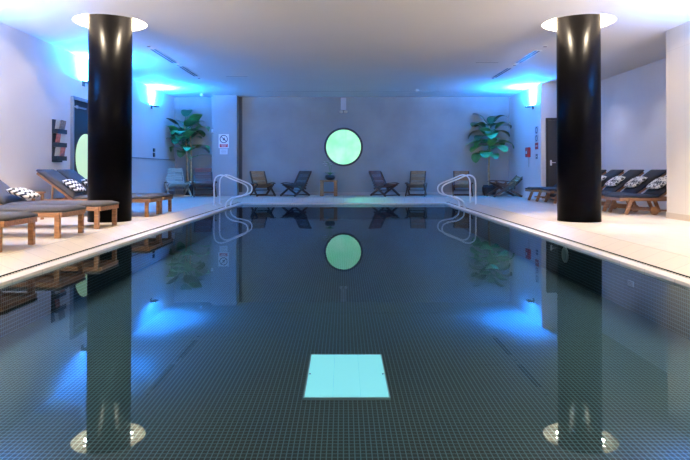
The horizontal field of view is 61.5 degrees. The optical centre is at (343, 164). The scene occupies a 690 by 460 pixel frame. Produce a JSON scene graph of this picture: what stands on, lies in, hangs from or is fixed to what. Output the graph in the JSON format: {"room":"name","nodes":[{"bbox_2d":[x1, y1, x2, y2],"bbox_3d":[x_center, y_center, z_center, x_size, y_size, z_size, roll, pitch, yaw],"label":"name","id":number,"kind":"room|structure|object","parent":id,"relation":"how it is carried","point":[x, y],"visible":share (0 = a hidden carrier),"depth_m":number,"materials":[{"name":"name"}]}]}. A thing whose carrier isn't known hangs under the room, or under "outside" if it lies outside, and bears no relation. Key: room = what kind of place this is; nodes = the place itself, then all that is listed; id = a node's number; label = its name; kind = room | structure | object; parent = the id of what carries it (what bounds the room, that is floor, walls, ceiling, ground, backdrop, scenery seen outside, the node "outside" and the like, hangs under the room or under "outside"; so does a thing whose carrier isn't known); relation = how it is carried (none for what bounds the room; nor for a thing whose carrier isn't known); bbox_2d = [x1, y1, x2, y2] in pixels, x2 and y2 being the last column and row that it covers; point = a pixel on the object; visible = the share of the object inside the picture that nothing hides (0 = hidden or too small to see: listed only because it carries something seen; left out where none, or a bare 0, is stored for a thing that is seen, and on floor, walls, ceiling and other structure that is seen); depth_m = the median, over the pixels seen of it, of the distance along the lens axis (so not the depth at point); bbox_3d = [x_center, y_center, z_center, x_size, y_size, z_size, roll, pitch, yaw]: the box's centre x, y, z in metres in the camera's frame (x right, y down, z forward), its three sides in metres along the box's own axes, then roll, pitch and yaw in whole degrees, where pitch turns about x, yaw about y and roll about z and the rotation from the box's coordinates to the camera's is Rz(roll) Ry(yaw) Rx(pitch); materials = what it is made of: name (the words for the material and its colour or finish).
{"room":"indoor swimming pool","nodes":[
{"label":"indoor swimming pool","id":0,"kind":"room"},
{"bbox_2d":[0,22,173,200],"bbox_3d":[-5.670,-0.900,6.644,0.200,4.067,25.270,0,-1,0],"label":"wall","id":1,"kind":"structure","parent":0,"point":[39,78],"depth_m":10.73,"materials":[{"name":"white paint"}]},
{"bbox_2d":[52,119,66,161],"bbox_3d":[-5.515,-0.450,11.265,0.110,0.820,0.380,0,-1,0],"label":"magazine rack","id":2,"kind":"object","parent":1,"relation":"attached to","point":[54,131],"visible":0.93,"depth_m":11.14,"materials":[{"name":"black plastic"}]},
{"bbox_2d":[55,147,60,155],"bbox_3d":[-5.513,-0.219,11.197,0.044,0.248,0.232,0,-1,0],"label":"magazine","id":3,"kind":"object","parent":2,"relation":"in","point":[57,149],"visible":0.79,"depth_m":11.18,"materials":[{"name":"white paper"}]},
{"bbox_2d":[55,133,60,142],"bbox_3d":[-5.513,-0.479,11.215,0.044,0.238,0.200,0,-1,0],"label":"magazine","id":4,"kind":"object","parent":2,"relation":"in","point":[58,136],"visible":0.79,"depth_m":11.19,"materials":[{"name":"paper"}]},
{"bbox_2d":[55,120,60,128],"bbox_3d":[-5.513,-0.739,11.220,0.044,0.254,0.256,0,-1,1],"label":"magazine","id":5,"kind":"object","parent":2,"relation":"in","point":[57,124],"visible":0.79,"depth_m":11.17,"materials":[{"name":"white paper"}]},
{"bbox_2d":[59,120,65,129],"bbox_3d":[-5.493,-0.738,11.334,0.044,0.248,0.232,0,-1,0],"label":"magazine","id":6,"kind":"object","parent":2,"relation":"in","point":[62,122],"visible":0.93,"depth_m":11.33,"materials":[{"name":"grey paper"}]},
{"bbox_2d":[60,134,64,142],"bbox_3d":[-5.493,-0.477,11.338,0.044,0.247,0.174,0,-1,1],"label":"magazine","id":7,"kind":"object","parent":2,"relation":"in","point":[62,139],"visible":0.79,"depth_m":11.33,"materials":[{"name":"white paper"}]},
{"bbox_2d":[60,147,65,155],"bbox_3d":[-5.493,-0.218,11.336,0.044,0.243,0.187,0,-1,0],"label":"magazine","id":8,"kind":"object","parent":2,"relation":"in","point":[62,151],"visible":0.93,"depth_m":11.34,"materials":[{"name":"paper"}]},
{"bbox_2d":[70,96,87,178],"bbox_3d":[-5.529,-0.215,12.753,0.078,2.340,1.860,0,-1,0],"label":"door","id":9,"kind":"structure","parent":1,"relation":"in","point":[78,123],"depth_m":12.17,"materials":[{"name":"black"}]},
{"bbox_2d":[132,157,171,159],"bbox_3d":[-5.545,-0.157,16.837,0.050,0.025,4.470,0,-1,0],"label":"trim","id":10,"kind":"structure","parent":1,"relation":"attached to","point":[132,157],"depth_m":16.68,"materials":[{"name":"grey metal"}]},
{"bbox_2d":[132,158,174,194],"bbox_3d":[-5.553,0.425,16.832,0.035,1.140,4.470,0,-1,0],"label":"wall panel","id":11,"kind":"object","parent":1,"relation":"attached to","point":[148,175],"depth_m":16.64,"materials":[{"name":"white paint"}]},
{"bbox_2d":[212,95,238,195],"bbox_3d":[-3.830,-0.598,18.852,0.800,3.227,0.450,0,-1,0],"label":"wall","id":12,"kind":"structure","parent":0,"point":[225,108],"depth_m":18.63,"materials":[{"name":"paint"}]},
{"bbox_2d":[219,134,228,147],"bbox_3d":[-3.845,-0.742,18.622,0.330,0.450,0.011,0,-1,0],"label":"warning sign","id":13,"kind":"object","parent":12,"relation":"attached to","point":[223,138],"visible":1,"depth_m":18.62,"materials":[{"name":"white plastic"}]},
{"bbox_2d":[220,149,227,153],"bbox_3d":[-3.845,-0.407,18.620,0.250,0.180,0.008,0,-1,0],"label":"notice","id":14,"kind":"object","parent":12,"relation":"attached to","point":[222,151],"visible":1,"depth_m":18.62,"materials":[{"name":"white"}]},
{"bbox_2d":[174,97,508,201],"bbox_3d":[-0.060,-0.775,19.179,11.020,4.067,0.200,0,-1,0],"label":"wall","id":15,"kind":"structure","parent":0,"point":[282,137],"depth_m":19.08,"materials":[{"name":"grey paint"}]},
{"bbox_2d":[239,97,241,191],"bbox_3d":[-3.380,-0.646,19.062,0.100,3.127,0.030,0,-1,0],"label":"trim","id":16,"kind":"structure","parent":15,"relation":"attached to","point":[240,98],"depth_m":19.05,"materials":[{"name":"grey"}]},
{"bbox_2d":[324,128,362,165],"bbox_3d":[0.000,-0.566,19.051,1.270,1.270,0.049,0,-1,0],"label":"window","id":17,"kind":"structure","parent":15,"relation":"in","point":[342,146],"depth_m":19.06,"materials":[{"name":"green glass"}]},
{"bbox_2d":[339,98,347,112],"bbox_3d":[0.000,-1.928,19.030,0.270,0.510,0.120,0,-1,0],"label":"emergency light","id":18,"kind":"object","parent":15,"relation":"attached to","point":[343,100],"visible":1,"depth_m":19.00,"materials":[{"name":"grey plastic"}]},
{"bbox_2d":[239,192,509,194],"bbox_3d":[1.010,0.968,19.051,8.880,0.100,0.020,0,-1,0],"label":"baseboard","id":19,"kind":"structure","parent":15,"relation":"attached to","point":[240,193],"depth_m":19.04,"materials":[{"name":"grey tile"}]},
{"bbox_2d":[0,0,689,96],"bbox_3d":[0.665,-2.335,6.559,12.470,0.001,25.070,0,-1,0],"label":"ceiling","id":20,"kind":"structure","parent":0,"point":[241,48],"depth_m":10.75,"materials":[{"name":"paint"}]},
{"bbox_2d":[72,13,147,30],"bbox_3d":[-3.800,-2.433,9.465,1.150,0.264,1.150,0,-1,0],"label":"coffer","id":21,"kind":"object","parent":20,"relation":"attached to","point":[82,19],"visible":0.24,"depth_m":9.72,"materials":[{"name":"white paint"}]},
{"bbox_2d":[149,49,176,62],"bbox_3d":[-3.780,-2.272,12.228,0.144,0.009,1.514,0,-1,0],"label":"ceiling vent","id":22,"kind":"object","parent":20,"relation":"in","point":[156,51],"visible":1,"depth_m":12.13,"materials":[{"name":"grey metal"}]},
{"bbox_2d":[178,66,198,76],"bbox_3d":[-3.760,-2.254,14.103,0.144,0.009,1.464,0,-1,0],"label":"ceiling vent","id":23,"kind":"object","parent":20,"relation":"in","point":[190,72],"visible":0.99,"depth_m":14.09,"materials":[{"name":"grey metal"}]},
{"bbox_2d":[491,68,511,77],"bbox_3d":[3.900,-2.251,14.323,0.144,0.009,1.424,0,-1,0],"label":"ceiling vent","id":24,"kind":"object","parent":20,"relation":"in","point":[505,70],"visible":1,"depth_m":14.24,"materials":[{"name":"grey metal"}]},
{"bbox_2d":[515,50,541,62],"bbox_3d":[3.900,-2.272,12.298,0.144,0.009,1.374,0,-1,0],"label":"ceiling vent","id":25,"kind":"object","parent":20,"relation":"in","point":[534,52],"visible":1,"depth_m":12.22,"materials":[{"name":"grey metal"}]},
{"bbox_2d":[541,13,616,30],"bbox_3d":[3.830,-2.433,9.465,1.150,0.264,1.150,0,-1,0],"label":"coffer","id":26,"kind":"object","parent":20,"relation":"attached to","point":[606,19],"visible":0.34,"depth_m":9.70,"materials":[{"name":"white paint"}]},
{"bbox_2d":[0,195,689,275],"bbox_3d":[0.665,0.947,6.526,12.470,0.110,25.070,0,-1,0],"label":"floor","id":27,"kind":"structure","parent":0,"point":[658,240],"depth_m":8.64,"materials":[{"name":"tile"}]},
{"bbox_2d":[0,212,37,252],"bbox_3d":[-4.408,0.470,6.126,2.036,0.837,0.680,0,-1,0],"label":"sun lounger","id":28,"kind":"object","parent":27,"relation":"on","point":[7,219],"visible":1,"depth_m":6.14,"materials":[{"name":"brown wood"}]},
{"bbox_2d":[31,192,45,219],"bbox_3d":[-5.200,0.690,9.544,0.400,0.465,0.400,0,-1,0],"label":"side table","id":29,"kind":"object","parent":27,"relation":"on","point":[39,193],"visible":0.19,"depth_m":9.66,"materials":[{"name":"brown wood"}]},
{"bbox_2d":[0,205,85,238],"bbox_3d":[-4.408,0.482,7.335,2.036,0.837,0.680,0,-1,0],"label":"sun lounger","id":30,"kind":"object","parent":27,"relation":"on","point":[57,212],"visible":0.98,"depth_m":7.07,"materials":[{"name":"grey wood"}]},
{"bbox_2d":[0,180,118,228],"bbox_3d":[-4.408,0.493,8.456,2.036,0.837,0.680,0,-1,0],"label":"sun lounger","id":31,"kind":"object","parent":27,"relation":"on","point":[6,198],"visible":0.77,"depth_m":8.26,"materials":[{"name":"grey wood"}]},
{"bbox_2d":[0,180,26,204],"bbox_3d":[-5.092,0.328,8.457,0.658,0.507,0.600,0,-1,0],"label":"cushion","id":32,"kind":"object","parent":31,"relation":"on","point":[6,198],"depth_m":8.41,"materials":[{"name":"grey fabric"}]},
{"bbox_2d":[7,187,40,198],"bbox_3d":[-4.660,0.422,8.456,0.320,0.162,0.440,0,-1,1],"label":"pillow","id":33,"kind":"object","parent":31,"relation":"on","point":[20,192],"visible":1,"depth_m":8.32,"materials":[{"name":"white fabric"}]},
{"bbox_2d":[36,169,161,216],"bbox_3d":[-4.408,0.514,10.515,2.036,0.837,0.680,0,-1,0],"label":"sun lounger","id":34,"kind":"object","parent":27,"relation":"on","point":[52,177],"visible":0.52,"depth_m":10.25,"materials":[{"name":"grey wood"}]},
{"bbox_2d":[36,169,86,197],"bbox_3d":[-5.092,0.349,10.517,0.658,0.507,0.600,0,-1,0],"label":"cushion","id":35,"kind":"object","parent":34,"relation":"on","point":[52,177],"depth_m":10.26,"materials":[{"name":"grey fabric"}]},
{"bbox_2d":[62,179,85,191],"bbox_3d":[-4.883,0.386,10.517,0.272,0.226,0.440,0,-1,0],"label":"pillow","id":36,"kind":"object","parent":34,"relation":"on","point":[72,184],"visible":1,"depth_m":10.40,"materials":[{"name":"white fabric"}]},
{"bbox_2d":[87,14,131,222],"bbox_3d":[-3.800,-0.822,9.449,0.670,3.484,0.670,0,-1,0],"label":"column","id":37,"kind":"structure","parent":27,"relation":"on","point":[109,177],"depth_m":9.17,"materials":[{"name":"black metal"}]},
{"bbox_2d":[57,169,172,213],"bbox_3d":[-4.408,0.521,11.255,2.036,0.837,0.680,0,-1,0],"label":"sun lounger","id":38,"kind":"object","parent":27,"relation":"on","point":[67,173],"visible":0.39,"depth_m":11.12,"materials":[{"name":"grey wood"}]},
{"bbox_2d":[57,169,86,192],"bbox_3d":[-5.092,0.356,11.257,0.658,0.507,0.600,0,-1,0],"label":"cushion","id":39,"kind":"object","parent":38,"relation":"on","point":[67,173],"depth_m":11.08,"materials":[{"name":"grey fabric"}]},
{"bbox_2d":[164,168,191,196],"bbox_3d":[-5.169,0.571,17.977,0.720,0.902,0.988,0,-1,-30],"label":"deck chair","id":40,"kind":"object","parent":27,"relation":"on","point":[175,173],"visible":0.96,"depth_m":18.14,"materials":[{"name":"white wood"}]},
{"bbox_2d":[166,109,211,195],"bbox_3d":[-4.895,-0.393,18.396,1.250,2.808,1.278,0,-1,0],"label":"potted palm","id":41,"kind":"object","parent":27,"relation":"on","point":[189,133],"visible":0.98,"depth_m":18.53,"materials":[{"name":"green plant"}]},
{"bbox_2d":[183,185,192,195],"bbox_3d":[-4.970,0.834,18.693,0.430,0.360,0.430,0,-1,0],"label":"pot","id":42,"kind":"object","parent":41,"relation":"on","point":[190,187],"depth_m":18.53,"materials":[{"name":"grey"}]},
{"bbox_2d":[192,168,216,196],"bbox_3d":[-4.372,0.573,18.181,0.720,0.902,0.988,0,-1,-18],"label":"deck chair","id":43,"kind":"object","parent":27,"relation":"on","point":[199,173],"visible":0.84,"depth_m":18.41,"materials":[{"name":"brown wood"}]},
{"bbox_2d":[249,171,275,196],"bbox_3d":[-2.616,0.620,18.524,0.648,0.812,0.889,0,-1,-28],"label":"deck chair","id":44,"kind":"object","parent":27,"relation":"on","point":[256,176],"visible":0.99,"depth_m":18.68,"materials":[{"name":"brown wood"}]},
{"bbox_2d":[280,171,311,196],"bbox_3d":[-1.499,0.620,18.521,0.648,0.812,0.889,0,-1,38],"label":"deck chair","id":45,"kind":"object","parent":27,"relation":"on","point":[303,176],"visible":0.98,"depth_m":18.59,"materials":[{"name":"fabric"}]},
{"bbox_2d":[320,180,337,195],"bbox_3d":[-0.470,0.762,18.493,0.560,0.500,0.400,0,-1,0],"label":"plant stand","id":46,"kind":"object","parent":27,"relation":"on","point":[322,192],"visible":0.88,"depth_m":18.30,"materials":[{"name":"brown wood"}]},
{"bbox_2d":[325,162,335,179],"bbox_3d":[-0.424,0.198,18.493,0.407,0.627,0.414,0,-1,36],"label":"potted orchid","id":47,"kind":"object","parent":46,"relation":"on","point":[327,177],"visible":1,"depth_m":18.39,"materials":[{"name":"grey"}]},
{"bbox_2d":[0,236,689,459],"bbox_3d":[0.000,1.269,7.688,5.700,0.410,17.400,0,-1,0],"label":"swimming pool","id":48,"kind":"object","parent":27,"relation":"in","point":[174,348],"visible":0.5,"depth_m":4.49,"materials":[{"name":"liquid"}]},
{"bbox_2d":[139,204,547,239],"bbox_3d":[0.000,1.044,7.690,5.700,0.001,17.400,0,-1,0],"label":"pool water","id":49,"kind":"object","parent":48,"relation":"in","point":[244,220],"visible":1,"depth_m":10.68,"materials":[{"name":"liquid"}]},
{"bbox_2d":[0,202,689,289],"bbox_3d":[0.000,1.151,7.939,6.090,0.490,18.000,0,-1,0],"label":"trim","id":50,"kind":"structure","parent":48,"relation":"attached to","point":[12,279],"depth_m":6.72,"materials":[{"name":"tile"}]},
{"bbox_2d":[0,203,236,277],"bbox_3d":[-3.010,1.061,7.965,0.068,0.068,17.930,0,-1,0],"label":"drain grating","id":51,"kind":"object","parent":50,"relation":"on","point":[236,203],"visible":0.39,"depth_m":6.86,"materials":[{"name":"black metal"}]},
{"bbox_2d":[213,174,248,207],"bbox_3d":[-2.796,0.666,14.344,0.897,0.830,0.090,0,-1,0],"label":"grab rail","id":52,"kind":"object","parent":50,"relation":"on","point":[220,174],"visible":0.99,"depth_m":14.33,"materials":[{"name":"silver metal"}]},
{"bbox_2d":[218,174,252,205],"bbox_3d":[-2.796,0.673,14.994,0.897,0.830,0.090,0,-1,0],"label":"grab rail","id":53,"kind":"object","parent":50,"relation":"on","point":[225,174],"visible":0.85,"depth_m":14.98,"materials":[{"name":"silver metal"}]},
{"bbox_2d":[437,174,470,205],"bbox_3d":[2.866,0.673,14.994,0.897,0.830,0.090,0,-1,0],"label":"grab rail","id":54,"kind":"object","parent":50,"relation":"on","point":[461,174],"visible":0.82,"depth_m":14.98,"materials":[{"name":"silver metal"}]},
{"bbox_2d":[441,174,476,207],"bbox_3d":[2.866,0.666,14.344,0.897,0.830,0.090,0,-1,0],"label":"grab rail","id":55,"kind":"object","parent":50,"relation":"on","point":[467,174],"visible":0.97,"depth_m":14.33,"materials":[{"name":"silver metal"}]},
{"bbox_2d":[450,203,689,278],"bbox_3d":[3.010,1.061,7.965,0.068,0.068,17.930,0,-1,0],"label":"drain grating","id":56,"kind":"object","parent":50,"relation":"on","point":[450,203],"visible":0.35,"depth_m":6.76,"materials":[{"name":"black"}]},
{"bbox_2d":[303,354,390,399],"bbox_3d":[0.020,1.428,3.936,0.532,0.015,0.836,0,-1,0],"label":"light panel","id":57,"kind":"object","parent":48,"relation":"on","point":[345,371],"visible":1,"depth_m":3.85,"materials":[{"name":"teal"}]},
{"bbox_2d":[562,247,568,262],"bbox_3d":[2.834,1.161,7.439,0.028,0.200,0.200,0,-1,0],"label":"lamp","id":58,"kind":"object","parent":48,"relation":"attached to","point":[565,255],"visible":1,"depth_m":7.40,"materials":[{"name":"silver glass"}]},
{"bbox_2d":[628,280,633,286],"bbox_3d":[2.842,1.179,5.739,0.012,0.052,0.110,0,-1,0],"label":"inlet","id":59,"kind":"object","parent":48,"relation":"attached to","point":[630,283],"visible":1,"depth_m":5.72,"materials":[{"name":"white plastic"}]},
{"bbox_2d":[369,171,399,196],"bbox_3d":[1.279,0.620,18.521,0.648,0.812,0.889,0,-1,-38],"label":"deck chair","id":60,"kind":"object","parent":27,"relation":"on","point":[376,176],"visible":0.99,"depth_m":18.60,"materials":[{"name":"brown wood"}]},
{"bbox_2d":[405,171,426,196],"bbox_3d":[2.338,0.620,18.527,0.648,0.812,0.889,0,-1,14],"label":"deck chair","id":61,"kind":"object","parent":27,"relation":"on","point":[419,176],"visible":1,"depth_m":18.73,"materials":[{"name":"brown wood"}]},
{"bbox_2d":[451,171,472,196],"bbox_3d":[3.785,0.620,18.528,0.648,0.812,0.889,0,-1,8],"label":"deck chair","id":62,"kind":"object","parent":27,"relation":"on","point":[464,182],"visible":0.8,"depth_m":18.71,"materials":[{"name":"brown wood"}]},
{"bbox_2d":[465,113,513,195],"bbox_3d":[4.659,-0.316,18.468,1.482,2.655,1.133,0,-1,0],"label":"potted palm","id":63,"kind":"object","parent":27,"relation":"on","point":[488,132],"visible":0.98,"depth_m":18.55,"materials":[{"name":"plant"}]},
{"bbox_2d":[486,175,522,196],"bbox_3d":[5.121,0.563,17.935,1.263,0.918,0.773,0,-1,-4],"label":"deck chair","id":64,"kind":"object","parent":27,"relation":"on","point":[516,180],"visible":0.89,"depth_m":17.65,"materials":[{"name":"brown wood"}]},
{"bbox_2d":[525,183,556,201],"bbox_3d":[5.650,0.569,15.495,1.420,0.849,0.740,0,-1,0],"label":"sun lounger","id":65,"kind":"object","parent":27,"relation":"on","point":[531,190],"visible":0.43,"depth_m":15.26,"materials":[{"name":"brown wood"}]},
{"bbox_2d":[541,170,606,203],"bbox_3d":[5.800,0.560,14.615,1.420,0.849,0.740,0,-1,0],"label":"sun lounger","id":66,"kind":"object","parent":27,"relation":"on","point":[548,191],"visible":0.28,"depth_m":14.38,"materials":[{"name":"brown wood"}]},
{"bbox_2d":[556,14,601,222],"bbox_3d":[3.830,-0.822,9.449,0.670,3.484,0.670,0,-1,0],"label":"column","id":67,"kind":"structure","parent":27,"relation":"on","point":[578,37],"depth_m":9.16,"materials":[{"name":"black metal"}]},
{"bbox_2d":[554,170,623,201],"bbox_3d":[5.800,0.551,13.715,1.420,0.849,0.740,0,-1,0],"label":"sun lounger","id":68,"kind":"object","parent":27,"relation":"on","point":[612,173],"visible":0.16,"depth_m":13.48,"materials":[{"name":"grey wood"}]},
{"bbox_2d":[601,170,623,186],"bbox_3d":[6.165,0.381,13.717,0.682,0.508,0.580,0,-1,0],"label":"cushion","id":69,"kind":"object","parent":68,"relation":"on","point":[612,173],"depth_m":13.48,"materials":[{"name":"black fabric"}]},
{"bbox_2d":[601,170,644,207],"bbox_3d":[5.800,0.542,12.815,1.420,0.849,0.740,0,-1,0],"label":"sun lounger","id":70,"kind":"object","parent":27,"relation":"on","point":[629,174],"visible":0.2,"depth_m":12.58,"materials":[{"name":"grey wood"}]},
{"bbox_2d":[605,176,625,186],"bbox_3d":[5.995,0.376,12.817,0.291,0.232,0.500,0,-1,0],"label":"pillow","id":71,"kind":"object","parent":70,"relation":"on","point":[616,180],"visible":1,"depth_m":12.68,"materials":[{"name":"white fabric"}]},
{"bbox_2d":[602,170,644,191],"bbox_3d":[6.165,0.372,12.817,0.682,0.508,0.580,0,-1,0],"label":"cushion","id":72,"kind":"object","parent":70,"relation":"on","point":[630,174],"depth_m":12.59,"materials":[{"name":"black fabric"}]},
{"bbox_2d":[601,169,666,211],"bbox_3d":[5.800,0.533,11.915,1.420,0.849,0.740,0,-1,0],"label":"sun lounger","id":73,"kind":"object","parent":27,"relation":"on","point":[652,174],"visible":0.3,"depth_m":11.68,"materials":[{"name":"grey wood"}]},
{"bbox_2d":[623,176,647,187],"bbox_3d":[5.995,0.367,11.917,0.291,0.232,0.500,0,-1,0],"label":"pillow","id":74,"kind":"object","parent":73,"relation":"on","point":[634,182],"visible":1,"depth_m":11.79,"materials":[{"name":"white fabric"}]},
{"bbox_2d":[622,169,666,192],"bbox_3d":[6.165,0.363,11.917,0.682,0.508,0.580,0,-1,0],"label":"cushion","id":75,"kind":"object","parent":73,"relation":"on","point":[652,174],"depth_m":11.69,"materials":[{"name":"black fabric"}]},
{"bbox_2d":[604,176,666,214],"bbox_3d":[5.800,0.524,11.025,1.420,0.849,0.740,0,-1,0],"label":"sun lounger","id":76,"kind":"object","parent":27,"relation":"on","point":[654,195],"visible":0.71,"depth_m":10.76,"materials":[{"name":"brown wood"}]},
{"bbox_2d":[643,176,666,196],"bbox_3d":[6.165,0.354,11.027,0.682,0.508,0.580,0,-1,0],"label":"cushion","id":77,"kind":"object","parent":76,"relation":"on","point":[661,192],"depth_m":10.82,"materials":[{"name":"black fabric"}]},
{"bbox_2d":[646,177,666,188],"bbox_3d":[5.995,0.358,11.027,0.291,0.232,0.500,0,-1,0],"label":"pillow","id":78,"kind":"object","parent":76,"relation":"on","point":[659,182],"visible":0.89,"depth_m":10.94,"materials":[{"name":"white fabric"}]},
{"bbox_2d":[482,185,496,195],"bbox_3d":[4.700,0.844,18.692,0.460,0.340,0.460,0,-1,0],"label":"pot","id":79,"kind":"object","parent":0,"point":[486,189],"depth_m":18.51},
{"bbox_2d":[509,83,547,199],"bbox_3d":[5.550,-0.790,17.644,0.200,4.067,3.270,0,-1,0],"label":"wall","id":80,"kind":"structure","parent":0,"point":[523,120],"depth_m":17.09,"materials":[{"name":"white paint"}]},
{"bbox_2d":[525,147,530,166],"bbox_3d":[5.402,-0.203,17.003,0.095,0.580,0.260,0,-1,0],"label":"fire alarm","id":81,"kind":"object","parent":80,"relation":"attached to","point":[527,149],"visible":1,"depth_m":16.90,"materials":[{"name":"red plastic"}]},
{"bbox_2d":[548,83,556,117],"bbox_3d":[6.275,-0.805,16.109,1.250,4.067,0.200,0,-1,0],"label":"wall","id":82,"kind":"structure","parent":0,"point":[552,87],"depth_m":16.02,"materials":[{"name":"white paint"}]},
{"bbox_2d":[546,118,556,199],"bbox_3d":[6.100,-0.143,15.947,1.040,2.260,0.108,0,-1,0],"label":"door","id":83,"kind":"structure","parent":82,"relation":"in","point":[551,123],"depth_m":15.95,"materials":[{"name":"black wood"}]},
{"bbox_2d":[601,58,666,208],"bbox_3d":[7.000,-0.836,13.109,0.200,4.067,6.200,0,-1,0],"label":"wall","id":84,"kind":"structure","parent":0,"point":[633,102],"depth_m":13.71,"materials":[{"name":"white paint"}]},
{"bbox_2d":[666,21,689,214],"bbox_3d":[6.335,-0.947,2.010,1.530,4.067,16.000,0,-1,0],"label":"wall","id":85,"kind":"structure","parent":0,"point":[677,38],"depth_m":9.64,"materials":[{"name":"beige painted plaster"}]},
{"bbox_2d":[666,212,689,221],"bbox_3d":[5.562,0.797,1.992,0.015,0.100,16.000,0,-1,0],"label":"baseboard","id":86,"kind":"structure","parent":85,"relation":"attached to","point":[676,216],"depth_m":9.62,"materials":[{"name":"beige"}]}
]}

